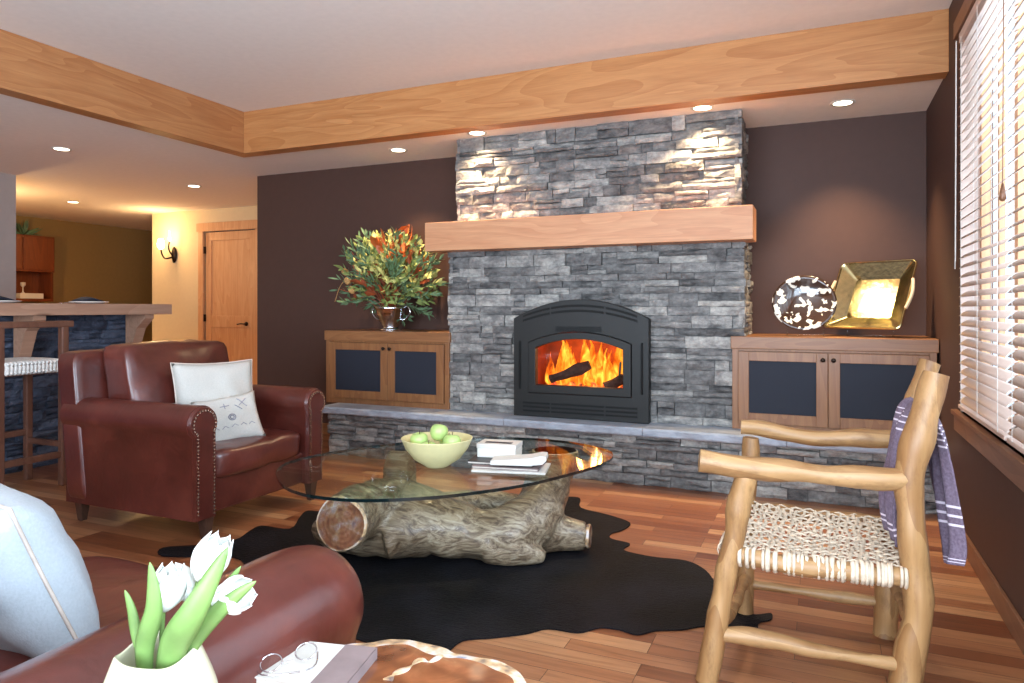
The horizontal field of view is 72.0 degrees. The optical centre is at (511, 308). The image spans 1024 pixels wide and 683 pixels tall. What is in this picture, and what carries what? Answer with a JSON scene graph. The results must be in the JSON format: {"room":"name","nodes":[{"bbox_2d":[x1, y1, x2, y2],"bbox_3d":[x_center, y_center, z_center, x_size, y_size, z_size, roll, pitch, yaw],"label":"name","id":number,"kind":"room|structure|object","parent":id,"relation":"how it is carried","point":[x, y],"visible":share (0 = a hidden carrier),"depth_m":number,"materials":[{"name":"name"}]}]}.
{"room":"living room","nodes":[
{"label":"living room","id":0,"kind":"room"},
{"bbox_2d":[0,173,15,299],"bbox_3d":[-6.724,-0.076,4.140,0.160,2.652,7.190,0,0,24],"label":"wall","id":1,"kind":"structure","parent":0,"point":[7,181],"depth_m":7.33,"materials":[{"name":"paint"}]},
{"bbox_2d":[16,215,151,341],"bbox_3d":[-6.291,-0.076,9.442,3.300,2.652,6.650,0,0,24],"label":"wall","id":2,"kind":"structure","parent":0,"point":[112,264],"depth_m":11.77,"materials":[{"name":"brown paint"}]},
{"bbox_2d":[16,234,53,301],"bbox_3d":[-7.322,-0.600,10.390,0.350,0.980,0.960,0,0,24],"label":"upper cabinet","id":3,"kind":"object","parent":2,"relation":"attached to","point":[34,254],"visible":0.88,"depth_m":10.59,"materials":[{"name":"brown wood"}]},
{"bbox_2d":[16,220,41,235],"bbox_3d":[-7.295,-1.222,10.513,0.347,0.267,0.500,0,0,24],"label":"trailing plant","id":4,"kind":"object","parent":3,"relation":"on","point":[23,229],"visible":0.8,"depth_m":10.53,"materials":[{"name":"green plant"}]},
{"bbox_2d":[16,293,43,298],"bbox_3d":[-7.258,-0.190,10.548,0.240,0.080,0.340,0,0,24],"label":"box","id":5,"kind":"object","parent":3,"relation":"on","point":[18,295],"visible":0.74,"depth_m":10.48,"materials":[{"name":"beige wood"}]},
{"bbox_2d":[20,282,25,292],"bbox_3d":[-7.268,-0.312,10.475,0.070,0.165,0.070,0,0,24],"label":"ornament","id":6,"kind":"object","parent":5,"relation":"on","point":[22,284],"visible":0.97,"depth_m":10.46,"materials":[{"name":"white ceramic"}]},
{"bbox_2d":[16,272,52,301],"bbox_3d":[-7.345,-0.330,10.400,0.300,0.440,0.960,0,0,24],"label":"open shelf","id":7,"kind":"object","parent":3,"relation":"attached to","point":[36,282],"depth_m":10.75,"materials":[{"name":"brown wood"}]},
{"bbox_2d":[152,206,256,340],"bbox_3d":[-3.172,-0.076,10.505,3.840,2.652,1.900,0,0,24],"label":"wall","id":8,"kind":"structure","parent":0,"point":[176,284],"depth_m":10.19,"materials":[{"name":"beige paint"}]},
{"bbox_2d":[157,231,176,262],"bbox_3d":[-4.953,-0.890,10.121,0.256,0.460,0.128,0,0,-40],"label":"wall sconce","id":9,"kind":"object","parent":8,"relation":"attached to","point":[160,244],"visible":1,"depth_m":10.10,"materials":[{"name":"white glass"}]},
{"bbox_2d":[196,220,256,384],"bbox_3d":[-3.931,0.020,9.796,1.190,2.460,0.048,0,0,24],"label":"trim","id":10,"kind":"structure","parent":8,"relation":"attached to","point":[201,228],"depth_m":9.96,"materials":[{"name":"brown wood"}]},
{"bbox_2d":[203,230,254,383],"bbox_3d":[-3.931,0.080,9.809,0.952,2.320,0.104,0,0,24],"label":"door","id":11,"kind":"structure","parent":8,"relation":"in","point":[229,317],"depth_m":9.82,"materials":[{"name":"brown wood"}]},
{"bbox_2d":[0,0,951,230],"bbox_3d":[-3.389,-1.626,5.305,12.135,0.448,12.000,0,0,24],"label":"ceiling","id":12,"kind":"structure","parent":0,"point":[242,55],"depth_m":4.86,"materials":[{"name":"paint"}]},
{"bbox_2d":[51,147,72,151],"bbox_3d":[-3.951,-1.399,6.184,0.164,0.006,0.164,0,0,24],"label":"recessed light","id":13,"kind":"object","parent":12,"relation":"in","point":[55,148],"visible":1,"depth_m":6.19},
{"bbox_2d":[0,29,243,153],"bbox_3d":[-3.907,-1.566,2.957,0.140,0.368,7.283,0,0,24],"label":"ceiling beam","id":14,"kind":"structure","parent":12,"relation":"attached to","point":[31,70],"depth_m":5.10,"materials":[{"name":"brown wood"}]},
{"bbox_2d":[186,185,201,187],"bbox_3d":[-3.634,-1.399,8.054,0.164,0.006,0.164,0,0,24],"label":"recessed light","id":15,"kind":"object","parent":12,"relation":"in","point":[193,186],"visible":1,"depth_m":8.07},
{"bbox_2d":[389,148,407,152],"bbox_3d":[-1.005,-1.399,6.226,0.164,0.006,0.164,0,0,24],"label":"recessed light","id":16,"kind":"object","parent":12,"relation":"in","point":[398,150],"visible":1,"depth_m":6.23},
{"bbox_2d":[467,131,486,135],"bbox_3d":[-0.279,-1.399,5.619,0.164,0.006,0.164,0,0,24],"label":"recessed light","id":17,"kind":"object","parent":12,"relation":"in","point":[476,133],"visible":0.84,"depth_m":5.63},
{"bbox_2d":[232,9,948,156],"bbox_3d":[0.046,-1.566,5.278,5.520,0.368,0.140,0,0,24],"label":"ceiling beam","id":18,"kind":"structure","parent":12,"relation":"attached to","point":[908,48],"depth_m":4.87,"materials":[{"name":"brown wood"}]},
{"bbox_2d":[690,105,714,111],"bbox_3d":[1.328,-1.399,4.915,0.164,0.006,0.164,0,0,24],"label":"recessed light","id":19,"kind":"object","parent":12,"relation":"in","point":[698,108],"visible":0.82,"depth_m":4.92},
{"bbox_2d":[830,99,855,106],"bbox_3d":[2.252,-1.399,4.800,0.164,0.006,0.164,0,0,24],"label":"recessed light","id":20,"kind":"object","parent":12,"relation":"in","point":[846,102],"visible":1,"depth_m":4.80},
{"bbox_2d":[5,433,1023,682],"bbox_3d":[-3.432,1.300,5.269,12.085,0.100,12.100,0,0,24],"label":"floor","id":21,"kind":"structure","parent":0,"point":[970,641],"depth_m":3.09,"materials":[{"name":"brown wood"}]},
{"bbox_2d":[0,321,73,485],"bbox_3d":[-3.437,0.667,4.889,0.490,1.165,0.520,0,0,24],"label":"bar stool","id":22,"kind":"object","parent":21,"relation":"on","point":[26,367],"visible":0.94,"depth_m":4.89,"materials":[{"name":"brown wood"}]},
{"bbox_2d":[0,303,171,473],"bbox_3d":[-4.238,0.606,4.618,0.830,1.292,4.060,0,0,24],"label":"breakfast bar","id":23,"kind":"object","parent":21,"relation":"on","point":[96,326],"visible":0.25,"depth_m":5.59,"materials":[{"name":"brown wood"}]},
{"bbox_2d":[0,300,21,302],"bbox_3d":[-3.765,-0.050,5.164,0.290,0.020,0.290,0,0,24],"label":"dinner plate","id":24,"kind":"object","parent":23,"relation":"on","point":[1,301],"visible":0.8,"depth_m":5.11,"materials":[{"name":"white ceramic"}]},
{"bbox_2d":[0,296,13,299],"bbox_3d":[-3.769,-0.074,5.154,0.145,0.050,0.204,0,0,24],"label":"folded napkin","id":25,"kind":"object","parent":24,"relation":"on","point":[1,297],"visible":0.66,"depth_m":5.15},
{"bbox_2d":[68,301,108,303],"bbox_3d":[-3.484,-0.050,5.805,0.290,0.020,0.290,0,0,24],"label":"dinner plate","id":26,"kind":"object","parent":23,"relation":"on","point":[75,302],"visible":1,"depth_m":5.71,"materials":[{"name":"white ceramic"}]},
{"bbox_2d":[72,297,102,300],"bbox_3d":[-3.488,-0.074,5.795,0.145,0.050,0.204,0,0,24],"label":"folded napkin","id":27,"kind":"object","parent":26,"relation":"on","point":[80,298],"visible":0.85,"depth_m":5.73,"materials":[{"name":"grey fabric"}]},
{"bbox_2d":[0,545,363,682],"bbox_3d":[-1.808,0.825,1.692,2.636,0.850,1.690,0,0,24],"label":"leather sofa","id":28,"kind":"object","parent":21,"relation":"on","point":[306,593],"visible":0.52,"depth_m":1.53,"materials":[{"name":"brown leather"}]},
{"bbox_2d":[0,483,99,657],"bbox_3d":[-1.236,0.640,1.741,0.526,0.424,0.294,0,0,38],"label":"cushion","id":29,"kind":"object","parent":28,"relation":"on","point":[48,601],"visible":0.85,"depth_m":1.59,"materials":[{"name":"white fabric"}]},
{"bbox_2d":[0,556,157,672],"bbox_3d":[-1.278,0.910,1.657,1.047,0.206,1.330,0,0,24],"label":"seat cushion","id":30,"kind":"object","parent":28,"relation":"on","point":[109,576],"depth_m":2.06,"materials":[{"name":"leather"}]},
{"bbox_2d":[58,339,324,538],"bbox_3d":[-1.948,0.726,4.379,1.104,1.048,1.105,0,0,24],"label":"leather armchair","id":31,"kind":"object","parent":21,"relation":"on","point":[129,446],"visible":0.91,"depth_m":4.03,"materials":[{"name":"brown leather"}]},
{"bbox_2d":[103,339,228,402],"bbox_3d":[-2.151,0.510,4.501,0.378,0.616,0.780,0,0,24],"label":"cushion","id":32,"kind":"object","parent":31,"relation":"on","point":[140,371],"depth_m":4.22,"materials":[{"name":"leather"}]},
{"bbox_2d":[170,359,252,403],"bbox_3d":[-1.835,0.560,4.363,0.496,0.472,0.216,0,0,-40],"label":"square cushion","id":33,"kind":"object","parent":31,"relation":"on","point":[193,382],"visible":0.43,"depth_m":4.31,"materials":[{"name":"fabric"}]},
{"bbox_2d":[191,390,265,440],"bbox_3d":[-1.697,0.666,4.226,0.391,0.319,0.191,0,0,-40],"label":"cushion","id":34,"kind":"object","parent":31,"relation":"on","point":[237,415],"visible":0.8,"depth_m":4.20,"materials":[{"name":"fabric"}]},
{"bbox_2d":[216,428,299,477],"bbox_3d":[-1.785,0.860,4.308,0.748,0.217,0.730,0,0,24],"label":"seat cushion","id":35,"kind":"object","parent":31,"relation":"on","point":[252,456],"depth_m":4.14,"materials":[{"name":"leather"}]},
{"bbox_2d":[349,639,525,682],"bbox_3d":[-0.325,0.996,1.172,0.515,0.510,0.888,0,0,31],"label":"end table","id":36,"kind":"object","parent":21,"relation":"on","point":[397,661],"visible":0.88,"depth_m":1.46,"materials":[{"name":"brown wood"}]},
{"bbox_2d":[103,633,217,682],"bbox_3d":[-0.516,0.617,1.028,0.171,0.255,0.171,0,0,24],"label":"vase","id":37,"kind":"object","parent":36,"relation":"on","point":[195,666],"visible":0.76,"depth_m":1.00,"materials":[{"name":"beige ceramic"}]},
{"bbox_2d":[124,590,139,649],"bbox_3d":[-0.545,0.484,1.030,0.041,0.147,0.005,0,0,0],"label":"leaf","id":38,"kind":"object","parent":37,"relation":"in","point":[133,618],"visible":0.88,"depth_m":1.03,"materials":[{"name":"green plant"}]},
{"bbox_2d":[135,562,162,668],"bbox_3d":[-0.523,0.465,1.012,0.051,0.213,0.023,0,0,42],"label":"leaf","id":39,"kind":"object","parent":37,"relation":"in","point":[149,626],"visible":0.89,"depth_m":1.00,"materials":[{"name":"green plant"}]},
{"bbox_2d":[156,561,187,642],"bbox_3d":[-0.501,0.493,1.028,0.052,0.245,0.052,0,0,24],"label":"tulip","id":40,"kind":"object","parent":37,"relation":"in","point":[173,586],"visible":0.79,"depth_m":1.01,"materials":[{"name":"white plant"}]},
{"bbox_2d":[168,562,195,600],"bbox_3d":[-0.501,0.498,1.057,0.058,0.236,0.047,0,0,-25],"label":"tulip","id":41,"kind":"object","parent":37,"relation":"in","point":[191,581],"visible":0.27,"depth_m":1.05,"materials":[{"name":"white plant"}]},
{"bbox_2d":[155,547,227,668],"bbox_3d":[-0.460,0.451,0.995,0.124,0.234,0.028,0,0,18],"label":"leaf","id":42,"kind":"object","parent":37,"relation":"in","point":[181,630],"visible":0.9,"depth_m":0.98,"materials":[{"name":"green plant"}]},
{"bbox_2d":[190,530,233,588],"bbox_3d":[-0.465,0.474,1.040,0.100,0.284,0.056,0,0,-40],"label":"tulip","id":43,"kind":"object","parent":37,"relation":"in","point":[207,550],"visible":0.68,"depth_m":1.03,"materials":[{"name":"white plant"}]},
{"bbox_2d":[186,581,255,653],"bbox_3d":[-0.439,0.481,1.017,0.147,0.184,0.011,0,0,10],"label":"leaf","id":44,"kind":"object","parent":37,"relation":"in","point":[217,611],"visible":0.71,"depth_m":1.01,"materials":[{"name":"green plant"}]},
{"bbox_2d":[209,575,257,614],"bbox_3d":[-0.447,0.504,1.042,0.137,0.225,0.055,0,0,9],"label":"tulip","id":45,"kind":"object","parent":37,"relation":"in","point":[230,584],"visible":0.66,"depth_m":1.02,"materials":[{"name":"white plant"}]},
{"bbox_2d":[227,566,240,578],"bbox_3d":[-0.456,0.477,1.053,0.102,0.190,0.032,0,0,-12],"label":"leaf","id":46,"kind":"object","parent":37,"relation":"in","point":[236,572],"visible":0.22,"depth_m":1.05,"materials":[{"name":"green plant"}]},
{"bbox_2d":[255,641,376,682],"bbox_3d":[-0.409,0.734,1.445,0.216,0.023,0.161,0,0,12],"label":"book","id":47,"kind":"object","parent":36,"relation":"on","point":[336,663],"visible":0.63,"depth_m":1.43,"materials":[{"name":"white paper"}]},
{"bbox_2d":[257,642,318,676],"bbox_3d":[-0.450,0.705,1.412,0.124,0.028,0.092,0,0,-17],"label":"eyeglasses","id":48,"kind":"object","parent":47,"relation":"on","point":[280,656],"visible":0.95,"depth_m":1.40,"materials":[{"name":"silver plastic"}]},
{"bbox_2d":[158,497,772,650],"bbox_3d":[-0.434,1.246,3.462,2.606,0.005,2.108,0,0,-14],"label":"cowhide rug","id":49,"kind":"object","parent":21,"relation":"on","point":[432,599],"visible":0.71,"depth_m":3.11,"materials":[{"name":"black fur"}]},
{"bbox_2d":[276,437,612,565],"bbox_3d":[-0.317,1.013,3.635,1.724,0.458,1.217,0,0,-39],"label":"coffee table","id":50,"kind":"object","parent":49,"relation":"on","point":[394,515],"visible":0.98,"depth_m":3.42,"materials":[{"name":"clear glass"}]},
{"bbox_2d":[401,431,472,468],"bbox_3d":[-0.374,0.713,3.513,0.356,0.142,0.356,0,0,24],"label":"bowl","id":51,"kind":"object","parent":50,"relation":"on","point":[437,455],"visible":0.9,"depth_m":3.40,"materials":[{"name":"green ceramic"}]},
{"bbox_2d":[410,430,427,443],"bbox_3d":[-0.464,0.654,3.519,0.090,0.095,0.090,0,0,24],"label":"apple","id":52,"kind":"object","parent":51,"relation":"in","point":[419,437],"visible":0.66,"depth_m":3.49,"materials":[{"name":"green food"}]},
{"bbox_2d":[430,422,447,440],"bbox_3d":[-0.365,0.615,3.533,0.090,0.097,0.091,0,0,24],"label":"apple","id":53,"kind":"object","parent":51,"relation":"in","point":[439,431],"visible":0.97,"depth_m":3.50,"materials":[{"name":"green food"}]},
{"bbox_2d":[443,432,460,443],"bbox_3d":[-0.295,0.655,3.469,0.090,0.096,0.090,0,0,24],"label":"apple","id":54,"kind":"object","parent":51,"relation":"in","point":[452,438],"visible":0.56,"depth_m":3.44,"materials":[{"name":"green food"}]},
{"bbox_2d":[471,463,550,474],"bbox_3d":[-0.002,0.779,3.461,0.360,0.009,0.220,0,0,10],"label":"magazine","id":55,"kind":"object","parent":50,"relation":"on","point":[544,469],"visible":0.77,"depth_m":3.37,"materials":[{"name":"white paper"}]},
{"bbox_2d":[472,462,545,471],"bbox_3d":[-0.012,0.769,3.488,0.330,0.012,0.210,0,0,14],"label":"magazine","id":56,"kind":"object","parent":55,"relation":"on","point":[535,468],"visible":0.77,"depth_m":3.40,"materials":[{"name":"white paper"}]},
{"bbox_2d":[467,454,532,466],"bbox_3d":[-0.035,0.756,3.536,0.330,0.014,0.220,0,0,14],"label":"notebook","id":57,"kind":"object","parent":56,"relation":"on","point":[474,460],"visible":0.28,"depth_m":3.47,"materials":[{"name":"paper"}]},
{"bbox_2d":[477,439,522,457],"bbox_3d":[-0.062,0.714,3.597,0.206,0.070,0.136,0,0,16],"label":"box","id":58,"kind":"object","parent":57,"relation":"on","point":[490,448],"visible":0.94,"depth_m":3.55,"materials":[{"name":"paper"}]},
{"bbox_2d":[490,452,547,465],"bbox_3d":[0.037,0.725,3.413,0.270,0.048,0.110,0,0,8],"label":"booklet","id":59,"kind":"object","parent":57,"relation":"on","point":[539,458],"visible":1,"depth_m":3.37,"materials":[{"name":"white paper"}]},
{"bbox_2d":[322,403,936,513],"bbox_3d":[0.640,1.044,5.507,4.612,0.417,0.894,0,0,24],"label":"stone hearth","id":60,"kind":"object","parent":21,"relation":"on","point":[651,454],"visible":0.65,"depth_m":5.03,"materials":[{"name":"grey stone"}]},
{"bbox_2d":[325,329,450,409],"bbox_3d":[-0.977,0.515,6.334,1.272,0.640,0.680,0,0,24],"label":"media cabinet","id":61,"kind":"object","parent":60,"relation":"on","point":[404,367],"visible":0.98,"depth_m":6.04,"materials":[{"name":"brown wood"}]},
{"bbox_2d":[372,305,410,330],"bbox_3d":[-1.089,0.082,6.350,0.316,0.225,0.316,0,0,-21],"label":"vase","id":62,"kind":"object","parent":61,"relation":"on","point":[390,317],"visible":0.97,"depth_m":6.26,"materials":[{"name":"silver metal"}]},
{"bbox_2d":[329,225,448,325],"bbox_3d":[-1.126,-0.311,6.323,1.221,0.896,0.788,0,0,24],"label":"bouquet","id":63,"kind":"object","parent":62,"relation":"in","point":[400,260],"visible":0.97,"depth_m":6.22,"materials":[{"name":"green plant"}]},
{"bbox_2d":[514,299,650,423],"bbox_3d":[0.591,0.381,5.507,1.062,0.902,0.578,0,0,24],"label":"fireplace insert","id":64,"kind":"object","parent":60,"relation":"on","point":[539,332],"visible":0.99,"depth_m":5.30,"materials":[{"name":"black metal"}]},
{"bbox_2d":[555,326,600,331],"bbox_3d":[0.497,0.154,5.298,0.360,0.038,0.007,0,0,24],"label":"vent","id":65,"kind":"object","parent":64,"relation":"attached to","point":[557,328],"depth_m":5.30,"materials":[{"name":"black metal"}]},
{"bbox_2d":[523,304,636,321],"bbox_3d":[0.498,0.035,5.300,0.900,0.134,0.010,0,0,24],"label":"vent","id":66,"kind":"object","parent":64,"relation":"attached to","point":[547,312],"depth_m":5.29,"materials":[{"name":"black metal"}]},
{"bbox_2d":[523,401,636,417],"bbox_3d":[0.498,0.758,5.300,0.900,0.074,0.010,0,0,24],"label":"vent","id":67,"kind":"object","parent":64,"relation":"attached to","point":[570,409],"depth_m":5.29,"materials":[{"name":"black metal"}]},
{"bbox_2d":[548,382,622,387],"bbox_3d":[0.588,0.618,5.531,0.686,0.110,0.340,0,0,24],"label":"embers","id":68,"kind":"object","parent":64,"relation":"in","point":[593,384],"visible":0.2,"depth_m":5.47,"materials":[{"name":"orange"}]},
{"bbox_2d":[549,361,591,382],"bbox_3d":[0.450,0.489,5.453,0.335,0.183,0.096,0,0,20],"label":"firewood","id":69,"kind":"object","parent":68,"relation":"on","point":[577,369],"visible":1,"depth_m":5.41,"materials":[{"name":"brown wood"}]},
{"bbox_2d":[545,340,622,387],"bbox_3d":[0.608,0.407,5.554,0.695,0.417,0.286,0,0,24],"label":"flames","id":70,"kind":"object","parent":68,"relation":"on","point":[565,360],"visible":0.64,"depth_m":5.50},
{"bbox_2d":[603,374,622,387],"bbox_3d":[0.775,0.557,5.330,0.176,0.130,0.082,0,0,1],"label":"firewood","id":71,"kind":"object","parent":64,"relation":"in","point":[615,382],"visible":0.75,"depth_m":5.30,"materials":[{"name":"brown wood"}]},
{"bbox_2d":[425,109,755,426],"bbox_3d":[0.610,-0.283,5.572,2.527,2.241,0.798,0,0,24],"label":"stone chimney","id":72,"kind":"object","parent":60,"relation":"on","point":[651,218],"visible":0.91,"depth_m":5.26,"materials":[{"name":"grey stone"}]},
{"bbox_2d":[731,333,938,430],"bbox_3d":[2.218,0.513,4.935,1.254,0.643,0.680,0,0,24],"label":"media cabinet","id":73,"kind":"object","parent":60,"relation":"on","point":[816,382],"visible":0.83,"depth_m":4.67,"materials":[{"name":"brown wood"}]},
{"bbox_3d":[2.073,0.116,4.982,0.249,0.156,0.140,0,0,24],"label":"plate stand","id":74,"kind":"object","parent":73,"relation":"on","visible":0},
{"bbox_2d":[772,275,836,329],"bbox_3d":[2.065,-0.043,4.985,0.424,0.386,0.106,0,0,24],"label":"round dish","id":75,"kind":"object","parent":74,"relation":"on","point":[804,302],"visible":1,"depth_m":5.00,"materials":[{"name":"ceramic"}]},
{"bbox_3d":[2.456,0.116,4.836,0.289,0.156,0.140,0,0,24],"label":"plate stand","id":76,"kind":"object","parent":73,"relation":"on","visible":0},
{"bbox_2d":[824,259,916,329],"bbox_3d":[2.450,-0.098,4.832,0.258,0.469,0.587,0,0,-36],"label":"tray","id":77,"kind":"object","parent":76,"relation":"on","point":[870,294],"visible":0.91,"depth_m":4.86,"materials":[{"name":"gold metal"}]},
{"bbox_2d":[695,358,949,682],"bbox_3d":[1.128,0.725,2.535,0.806,1.068,0.765,0,0,24],"label":"armchair","id":78,"kind":"object","parent":21,"relation":"on","point":[901,578],"visible":0.99,"depth_m":2.32,"materials":[{"name":"brown wood"}]},
{"bbox_2d":[878,397,966,565],"bbox_3d":[1.400,0.595,2.437,0.239,0.546,0.362,0,0,24],"label":"striped throw","id":79,"kind":"object","parent":78,"relation":"on","point":[948,508],"visible":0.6,"depth_m":2.33,"materials":[{"name":"purple fabric"}]},
{"bbox_2d":[257,111,925,422],"bbox_3d":[0.218,-0.076,6.263,6.295,2.652,0.150,0,0,24],"label":"wall","id":80,"kind":"structure","parent":0,"point":[827,195],"depth_m":5.46,"materials":[{"name":"brown paint"}]},
{"bbox_2d":[322,423,328,432],"bbox_3d":[-2.066,1.200,7.173,1.380,0.100,0.016,0,0,24],"label":"baseboard","id":81,"kind":"structure","parent":80,"relation":"attached to","point":[324,425],"depth_m":7.08,"materials":[{"name":"brown wood"}]},
{"bbox_2d":[926,0,1023,620],"bbox_3d":[1.348,-0.250,1.184,0.150,3.000,8.250,0,0,24],"label":"wall","id":82,"kind":"structure","parent":0,"point":[992,505],"depth_m":3.88,"materials":[{"name":"brown paint"}]},
{"bbox_2d":[951,0,1023,491],"bbox_3d":[1.993,-0.450,2.719,0.160,2.220,2.460,0,0,24],"label":"window","id":83,"kind":"structure","parent":82,"relation":"in","point":[1010,463],"depth_m":3.58,"materials":[{"name":"brown wood"}]},
{"bbox_2d":[955,0,1017,440],"bbox_3d":[2.192,-0.469,3.281,0.086,1.993,1.030,0,0,24],"label":"window blind","id":84,"kind":"object","parent":83,"relation":"attached to","point":[986,400],"visible":0.92,"depth_m":3.22,"materials":[{"name":"white plastic"}]},
{"bbox_2d":[999,0,1023,453],"bbox_3d":[1.738,-0.469,2.257,0.097,1.993,1.130,0,0,24],"label":"window blind","id":85,"kind":"object","parent":83,"relation":"attached to","point":[1017,441],"visible":1,"depth_m":2.70,"materials":[{"name":"white plastic"}]},
{"bbox_2d":[965,532,1023,654],"bbox_3d":[1.804,1.200,2.431,0.016,0.100,3.900,0,0,24],"label":"baseboard","id":86,"kind":"structure","parent":82,"relation":"attached to","point":[1007,611],"depth_m":2.91,"materials":[{"name":"brown wood"}]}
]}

